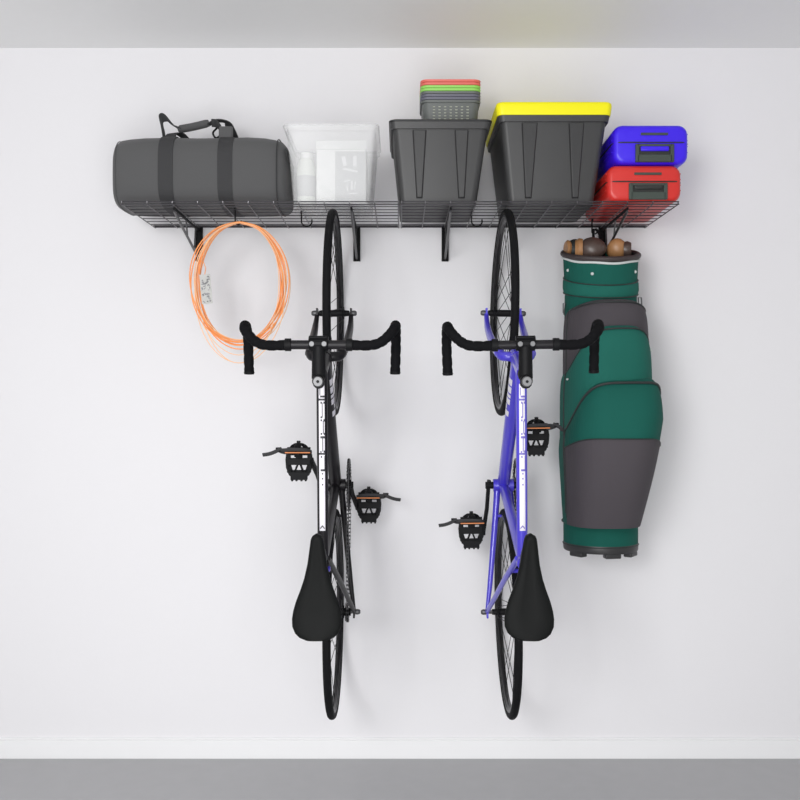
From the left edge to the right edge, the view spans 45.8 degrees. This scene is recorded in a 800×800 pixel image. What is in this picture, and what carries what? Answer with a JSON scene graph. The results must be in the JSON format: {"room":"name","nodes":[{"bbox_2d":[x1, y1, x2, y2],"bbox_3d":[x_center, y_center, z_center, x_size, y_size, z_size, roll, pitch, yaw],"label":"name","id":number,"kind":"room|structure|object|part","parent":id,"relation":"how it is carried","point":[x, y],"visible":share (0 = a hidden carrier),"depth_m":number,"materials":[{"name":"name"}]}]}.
{"room":"garage","nodes":[
{"label":"garage","id":0,"kind":"room"},
{"bbox_2d":[0,48,799,737],"bbox_3d":[0.000,0.010,3.525,8.000,2.804,0.100,0,0,0],"label":"wall","id":1,"kind":"structure","parent":0,"point":[153,558],"depth_m":3.48,"materials":[{"name":"white paint"}]},
{"bbox_2d":[173,207,202,261],"bbox_3d":[-0.735,-0.570,3.275,0.025,0.124,0.400,0,0,0],"label":"shelf bracket","id":2,"kind":"object","parent":1,"relation":"attached to","point":[198,234],"visible":0.67,"depth_m":3.36,"materials":[{"name":"black metal"}]},
{"bbox_3d":[-0.735,-0.621,3.269,0.006,0.010,0.388,0,0,0],"label":"arm","id":3,"kind":"part","parent":2,"relation":"part of","materials":[{"name":"black metal"}]},
{"bbox_3d":[-0.735,-0.570,3.467,0.025,0.124,0.016,0,0,0],"label":"wall plate","id":4,"kind":"part","parent":2,"relation":"part of","materials":[{"name":"black metal"}]},
{"bbox_2d":[121,201,398,227],"bbox_3d":[-0.451,-0.635,3.261,0.898,0.013,0.422,0,0,0],"label":"wire shelf","id":5,"kind":"object","parent":1,"relation":"attached to","point":[171,225],"visible":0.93,"depth_m":3.25,"materials":[{"name":"grey metal"}]},
{"bbox_2d":[113,113,293,216],"bbox_3d":[-0.660,-0.811,3.245,0.590,0.345,0.316,0,0,0],"label":"duffel bag","id":6,"kind":"object","parent":5,"relation":"on","point":[226,166],"visible":0.89,"depth_m":3.10,"materials":[{"name":"grey fabric"}]},
{"bbox_3d":[-0.780,-0.920,3.228,0.080,0.128,0.135,0,0,17],"label":"carry handle","id":7,"kind":"part","parent":6,"relation":"part of","materials":[{"name":"grey fabric"}]},
{"bbox_3d":[-0.615,-0.912,3.242,0.101,0.114,0.177,0,0,0],"label":"carry handle","id":8,"kind":"part","parent":6,"relation":"part of","materials":[{"name":"grey fabric"}]},
{"bbox_3d":[-0.373,-0.809,3.190,0.014,0.050,0.152,0,0,0],"label":"handle","id":9,"kind":"part","parent":6,"relation":"part of","materials":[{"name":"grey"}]},
{"bbox_3d":[-0.451,-0.635,3.054,0.898,0.012,0.006,0,0,0],"label":"rail","id":10,"kind":"part","parent":5,"relation":"part of","materials":[{"name":"black metal"}]},
{"bbox_3d":[-0.451,-0.634,3.463,0.898,0.006,0.019,0,0,0],"label":"rail","id":11,"kind":"part","parent":5,"relation":"part of","materials":[{"name":"black metal"}]},
{"bbox_2d":[300,211,312,226],"bbox_3d":[-0.318,-0.617,3.224,0.041,0.054,0.018,0,0,0],"label":"hook","id":12,"kind":"object","parent":5,"relation":"hanging from","point":[300,211],"visible":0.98,"depth_m":3.23,"materials":[{"name":"black metal"}]},
{"bbox_2d":[239,209,400,719],"bbox_3d":[-0.218,0.207,2.985,0.443,1.668,0.980,0,0,0],"label":"bicycle","id":13,"kind":"object","parent":12,"relation":"hanging from","point":[318,614],"visible":1,"depth_m":2.80,"materials":[{"name":"black metal"}]},
{"bbox_3d":[-0.274,0.246,3.134,0.016,0.122,0.183,0,0,6],"label":"crank arm","id":14,"kind":"part","parent":13,"relation":"part of","materials":[{"name":"black metal"}]},
{"bbox_3d":[-0.218,-0.157,2.518,0.050,0.025,0.006,0,0,0],"label":"plate","id":15,"kind":"part","parent":13,"relation":"part of","materials":[{"name":"black metal"}]},
{"bbox_3d":[-0.218,-0.103,2.558,0.052,0.138,0.084,0,0,0],"label":"stem","id":16,"kind":"part","parent":13,"relation":"part of","materials":[{"name":"black metal"}]},
{"bbox_3d":[-0.218,0.290,2.908,0.147,0.858,0.637,0,0,0],"label":"frame","id":17,"kind":"part","parent":13,"relation":"part of","materials":[{"name":"black metal"}]},
{"bbox_3d":[-0.173,0.467,3.197,0.008,0.538,0.195,0,0,0],"label":"chain","id":18,"kind":"part","parent":13,"relation":"part of","materials":[{"name":"grey metal"}]},
{"bbox_3d":[-0.162,0.330,3.276,0.016,0.122,0.183,0,0,6],"label":"crank arm","id":19,"kind":"part","parent":13,"relation":"part of","materials":[{"name":"black metal"}]},
{"bbox_3d":[-0.225,-0.768,3.245,0.316,0.256,0.361,0,0,0],"label":"storage bin","id":20,"kind":"object","parent":5,"relation":"on","visible":0},
{"bbox_2d":[297,152,315,207],"bbox_3d":[-0.315,-0.740,3.185,0.064,0.180,0.064,0,0,0],"label":"bottle","id":21,"kind":"object","parent":20,"relation":"in","point":[306,173],"visible":0.81,"depth_m":3.16,"materials":[{"name":"white plastic"}]},
{"bbox_2d":[316,140,366,210],"bbox_3d":[-0.195,-0.753,3.188,0.166,0.206,0.135,0,0,0],"label":"carton","id":22,"kind":"object","parent":20,"relation":"in","point":[341,175],"visible":0.98,"depth_m":3.13,"materials":[{"name":"white"}]},
{"bbox_2d":[342,156,357,193],"bbox_3d":[-0.166,-0.744,3.131,0.054,0.126,0.002,0,0,0],"label":"print","id":23,"kind":"object","parent":22,"relation":"attached to","point":[349,163],"depth_m":3.13},
{"bbox_3d":[-0.165,-0.740,3.134,0.100,0.165,0.003,0,0,0],"label":"label panel","id":24,"kind":"part","parent":22,"relation":"part of","materials":[{"name":"grey paper"}]},
{"bbox_3d":[-0.543,-0.615,3.174,0.025,0.057,0.018,0,0,0],"label":"hook","id":25,"kind":"object","parent":5,"relation":"hanging from","visible":0},
{"bbox_2d":[189,221,290,362],"bbox_3d":[-0.536,-0.361,3.165,0.337,0.476,0.054,0,0,0],"label":"cable coil","id":26,"kind":"object","parent":25,"relation":"hanging from","point":[203,282],"visible":0.96,"depth_m":3.17,"materials":[{"name":"plastic"}]},
{"bbox_2d":[201,276,210,302],"bbox_3d":[-0.642,-0.367,3.139,0.034,0.091,0.001,0,0,0],"label":"print","id":27,"kind":"object","parent":26,"relation":"attached to","point":[205,280],"depth_m":3.14,"materials":[{"name":"white paper"}]},
{"bbox_2d":[350,207,359,261],"bbox_3d":[-0.158,-0.570,3.275,0.025,0.124,0.400,0,0,0],"label":"shelf bracket","id":28,"kind":"object","parent":1,"relation":"attached to","point":[356,231],"visible":1,"depth_m":3.40,"materials":[{"name":"black metal"}]},
{"bbox_3d":[-0.158,-0.621,3.269,0.006,0.010,0.388,0,0,0],"label":"arm","id":29,"kind":"part","parent":28,"relation":"part of","materials":[{"name":"black metal"}]},
{"bbox_3d":[-0.158,-0.570,3.467,0.025,0.124,0.016,0,0,0],"label":"wall plate","id":30,"kind":"part","parent":28,"relation":"part of","materials":[{"name":"black metal"}]},
{"bbox_2d":[0,738,799,758],"bbox_3d":[0.000,1.276,3.469,8.000,0.074,0.012,0,0,0],"label":"baseboard","id":31,"kind":"structure","parent":1,"relation":"attached to","point":[10,748],"depth_m":3.46,"materials":[{"name":"white paint"}]},
{"bbox_2d":[442,207,451,261],"bbox_3d":[0.165,-0.570,3.275,0.025,0.124,0.400,0,0,0],"label":"shelf bracket","id":32,"kind":"object","parent":1,"relation":"attached to","point":[445,231],"visible":1,"depth_m":3.40,"materials":[{"name":"black metal"}]},
{"bbox_3d":[0.165,-0.570,3.467,0.025,0.124,0.016,0,0,0],"label":"wall plate","id":33,"kind":"part","parent":32,"relation":"part of","materials":[{"name":"black metal"}]},
{"bbox_3d":[0.165,-0.621,3.269,0.006,0.010,0.388,0,0,0],"label":"arm","id":34,"kind":"part","parent":32,"relation":"part of","materials":[{"name":"black metal"}]},
{"bbox_2d":[401,201,678,227],"bbox_3d":[0.451,-0.635,3.261,0.898,0.013,0.422,0,0,0],"label":"wire shelf","id":35,"kind":"object","parent":1,"relation":"attached to","point":[422,225],"visible":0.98,"depth_m":3.25,"materials":[{"name":"grey metal"}]},
{"bbox_2d":[389,119,491,222],"bbox_3d":[0.131,-0.773,3.252,0.334,0.266,0.406,0,0,0],"label":"storage bin","id":36,"kind":"object","parent":35,"relation":"on","point":[435,159],"visible":0.95,"depth_m":3.07,"materials":[{"name":"grey plastic"}]},
{"bbox_3d":[0.131,-0.903,3.252,0.334,0.007,0.406,0,0,0],"label":"lid","id":37,"kind":"part","parent":36,"relation":"part of","materials":[{"name":"grey plastic"}]},
{"bbox_2d":[420,100,480,118],"bbox_3d":[0.169,-0.954,3.240,0.202,0.092,0.172,0,0,0],"label":"basket","id":38,"kind":"object","parent":36,"relation":"on","point":[429,109],"visible":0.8,"depth_m":3.16,"materials":[{"name":"grey plastic"}]},
{"bbox_2d":[420,97,480,101],"bbox_3d":[0.169,-0.963,3.240,0.202,0.092,0.172,0,0,0],"label":"basket","id":39,"kind":"object","parent":38,"relation":"on","point":[423,98],"visible":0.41,"depth_m":3.15,"materials":[{"name":"grey plastic"}]},
{"bbox_2d":[420,94,480,98],"bbox_3d":[0.169,-0.973,3.240,0.202,0.092,0.172,0,0,0],"label":"basket","id":40,"kind":"object","parent":39,"relation":"on","point":[423,95],"visible":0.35,"depth_m":3.15,"materials":[{"name":"grey plastic"}]},
{"bbox_2d":[420,91,480,95],"bbox_3d":[0.169,-0.983,3.240,0.202,0.092,0.172,0,0,0],"label":"basket","id":41,"kind":"object","parent":40,"relation":"on","point":[424,92],"visible":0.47,"depth_m":3.15,"materials":[{"name":"grey"}]},
{"bbox_2d":[420,88,480,92],"bbox_3d":[0.169,-0.993,3.240,0.202,0.092,0.172,0,0,0],"label":"basket","id":42,"kind":"object","parent":41,"relation":"on","point":[424,89],"visible":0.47,"depth_m":3.15,"materials":[{"name":"green plastic"}]},
{"bbox_2d":[420,85,480,89],"bbox_3d":[0.169,-1.002,3.240,0.202,0.092,0.172,0,0,0],"label":"basket","id":43,"kind":"object","parent":42,"relation":"on","point":[424,86],"visible":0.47,"depth_m":3.15,"materials":[{"name":"green plastic"}]},
{"bbox_2d":[420,82,480,86],"bbox_3d":[0.169,-1.012,3.240,0.202,0.092,0.172,0,0,0],"label":"basket","id":44,"kind":"object","parent":43,"relation":"on","point":[425,83],"visible":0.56,"depth_m":3.15,"materials":[{"name":"red plastic"}]},
{"bbox_2d":[420,79,480,83],"bbox_3d":[0.169,-1.022,3.240,0.202,0.092,0.172,0,0,0],"label":"basket","id":45,"kind":"object","parent":44,"relation":"on","point":[425,80],"visible":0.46,"depth_m":3.15,"materials":[{"name":"red plastic"}]},
{"bbox_2d":[471,213,482,226],"bbox_3d":[0.262,-0.617,3.224,0.041,0.054,0.018,0,0,0],"label":"hook","id":46,"kind":"object","parent":35,"relation":"hanging from","point":[471,213],"visible":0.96,"depth_m":3.23,"materials":[{"name":"black metal"}]},
{"bbox_2d":[439,209,603,719],"bbox_3d":[0.346,0.207,2.985,0.442,1.668,0.980,0,0,1],"label":"bicycle","id":47,"kind":"object","parent":46,"relation":"hanging from","point":[529,616],"visible":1,"depth_m":2.81,"materials":[{"name":"blue paint"}]},
{"bbox_3d":[0.294,0.366,3.225,0.019,0.193,0.071,0,0,-18],"label":"crank arm","id":48,"kind":"part","parent":47,"relation":"part of","materials":[{"name":"black metal"}]},
{"bbox_3d":[0.346,0.290,2.908,0.147,0.858,0.637,-1,0,1],"label":"frame","id":49,"kind":"part","parent":47,"relation":"part of","materials":[{"name":"blue paint"}]},
{"bbox_3d":[0.337,-0.103,2.558,0.052,0.138,0.084,-1,0,1],"label":"stem","id":50,"kind":"part","parent":47,"relation":"part of","materials":[{"name":"black metal"}]},
{"bbox_3d":[0.336,-0.157,2.518,0.050,0.025,0.006,-1,0,1],"label":"plate","id":51,"kind":"part","parent":47,"relation":"part of","materials":[{"name":"black metal"}]},
{"bbox_3d":[0.451,-0.634,3.463,0.898,0.006,0.019,0,0,0],"label":"rail","id":52,"kind":"part","parent":35,"relation":"part of","materials":[{"name":"black metal"}]},
{"bbox_3d":[0.451,-0.635,3.054,0.898,0.012,0.006,0,0,0],"label":"rail","id":53,"kind":"part","parent":35,"relation":"part of","materials":[{"name":"black metal"}]},
{"bbox_2d":[486,102,611,222],"bbox_3d":[0.498,-0.800,3.252,0.376,0.321,0.411,0,0,0],"label":"storage bin","id":54,"kind":"object","parent":35,"relation":"on","point":[539,151],"visible":0.92,"depth_m":3.07,"materials":[{"name":"grey plastic"}]},
{"bbox_3d":[0.498,-0.940,3.252,0.376,0.042,0.411,0,0,0],"label":"lid","id":55,"kind":"part","parent":54,"relation":"part of","materials":[{"name":"yellow plastic"}]},
{"bbox_2d":[591,219,596,234],"bbox_3d":[0.690,-0.615,3.353,0.023,0.057,0.018,0,0,0],"label":"hook","id":56,"kind":"object","parent":35,"relation":"hanging from","point":[591,219],"visible":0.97,"depth_m":3.36,"materials":[{"name":"black metal"}]},
{"bbox_2d":[559,228,662,558],"bbox_3d":[0.706,-0.041,3.172,0.338,1.136,0.452,0,0,0],"label":"golf bag","id":57,"kind":"object","parent":56,"relation":"hanging from","point":[611,419],"visible":0.92,"depth_m":3.04,"materials":[{"name":"teal fabric"}]},
{"bbox_2d":[563,239,576,253],"bbox_3d":[0.607,-0.289,3.265,0.074,0.534,0.056,0,0,-10],"label":"club","id":58,"kind":"object","parent":57,"relation":"in","point":[569,246],"visible":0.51,"depth_m":3.24,"materials":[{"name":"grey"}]},
{"bbox_2d":[575,237,605,255],"bbox_3d":[0.644,-0.281,3.196,0.102,0.540,0.072,0,0,12],"label":"club","id":59,"kind":"object","parent":57,"relation":"in","point":[591,246],"visible":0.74,"depth_m":3.17,"materials":[{"name":"brown paint"}]},
{"bbox_3d":[0.698,0.269,3.058,0.309,0.291,0.209,0,0,0],"label":"grey panel","id":60,"kind":"part","parent":57,"relation":"part of","materials":[{"name":"grey fabric"}]},
{"bbox_2d":[606,238,630,255],"bbox_3d":[0.742,-0.279,3.214,0.082,0.536,0.057,0,0,12],"label":"club","id":61,"kind":"object","parent":57,"relation":"in","point":[616,247],"visible":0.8,"depth_m":3.19,"materials":[{"name":"beige wood"}]},
{"bbox_2d":[586,166,680,222],"bbox_3d":[0.790,-0.700,3.242,0.247,0.120,0.394,0,0,0],"label":"toolbox","id":62,"kind":"object","parent":35,"relation":"on","point":[619,183],"visible":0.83,"depth_m":3.06,"materials":[{"name":"red plastic"}]},
{"bbox_2d":[596,126,687,182],"bbox_3d":[0.810,-0.826,3.242,0.251,0.130,0.394,0,0,0],"label":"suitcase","id":63,"kind":"object","parent":62,"relation":"on","point":[626,145],"visible":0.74,"depth_m":3.06,"materials":[{"name":"blue plastic"}]},
{"bbox_3d":[0.821,-0.795,3.052,0.124,0.058,0.012,0,0,0],"label":"handle frame","id":64,"kind":"part","parent":63,"relation":"part of","materials":[{"name":"grey plastic"}]},
{"bbox_3d":[0.821,-0.809,3.049,0.092,0.016,0.008,0,0,0],"label":"pull handle","id":65,"kind":"part","parent":63,"relation":"part of","materials":[{"name":"blue plastic"}]},
{"bbox_3d":[0.800,-0.686,3.049,0.092,0.016,0.008,0,0,0],"label":"pull handle","id":66,"kind":"part","parent":62,"relation":"part of","materials":[{"name":"black plastic"}]},
{"bbox_3d":[0.800,-0.672,3.052,0.124,0.053,0.012,0,0,0],"label":"handle frame","id":67,"kind":"part","parent":62,"relation":"part of","materials":[{"name":"grey plastic"}]},
{"bbox_2d":[598,207,628,246],"bbox_3d":[0.740,-0.570,3.275,0.025,0.124,0.400,0,0,0],"label":"shelf bracket","id":68,"kind":"object","parent":1,"relation":"attached to","point":[603,231],"visible":0.7,"depth_m":3.26,"materials":[{"name":"black metal"}]},
{"bbox_3d":[0.740,-0.570,3.467,0.025,0.124,0.016,0,0,0],"label":"wall plate","id":69,"kind":"part","parent":68,"relation":"part of","materials":[{"name":"black metal"}]},
{"bbox_3d":[0.740,-0.621,3.269,0.006,0.010,0.388,0,0,0],"label":"arm","id":70,"kind":"part","parent":68,"relation":"part of","materials":[{"name":"black metal"}]},
{"bbox_2d":[0,0,799,47],"bbox_3d":[0.000,-1.342,1.375,8.000,0.100,4.200,0,0,0],"label":"ceiling","id":71,"kind":"structure","parent":0,"point":[23,23],"depth_m":3.24,"materials":[{"name":"paint"}]},
{"bbox_2d":[0,759,799,799],"bbox_3d":[0.000,1.363,1.375,8.000,0.100,4.200,0,0,0],"label":"floor","id":72,"kind":"structure","parent":0,"point":[20,779],"depth_m":3.28,"materials":[{"name":"grey concrete"}]}
]}

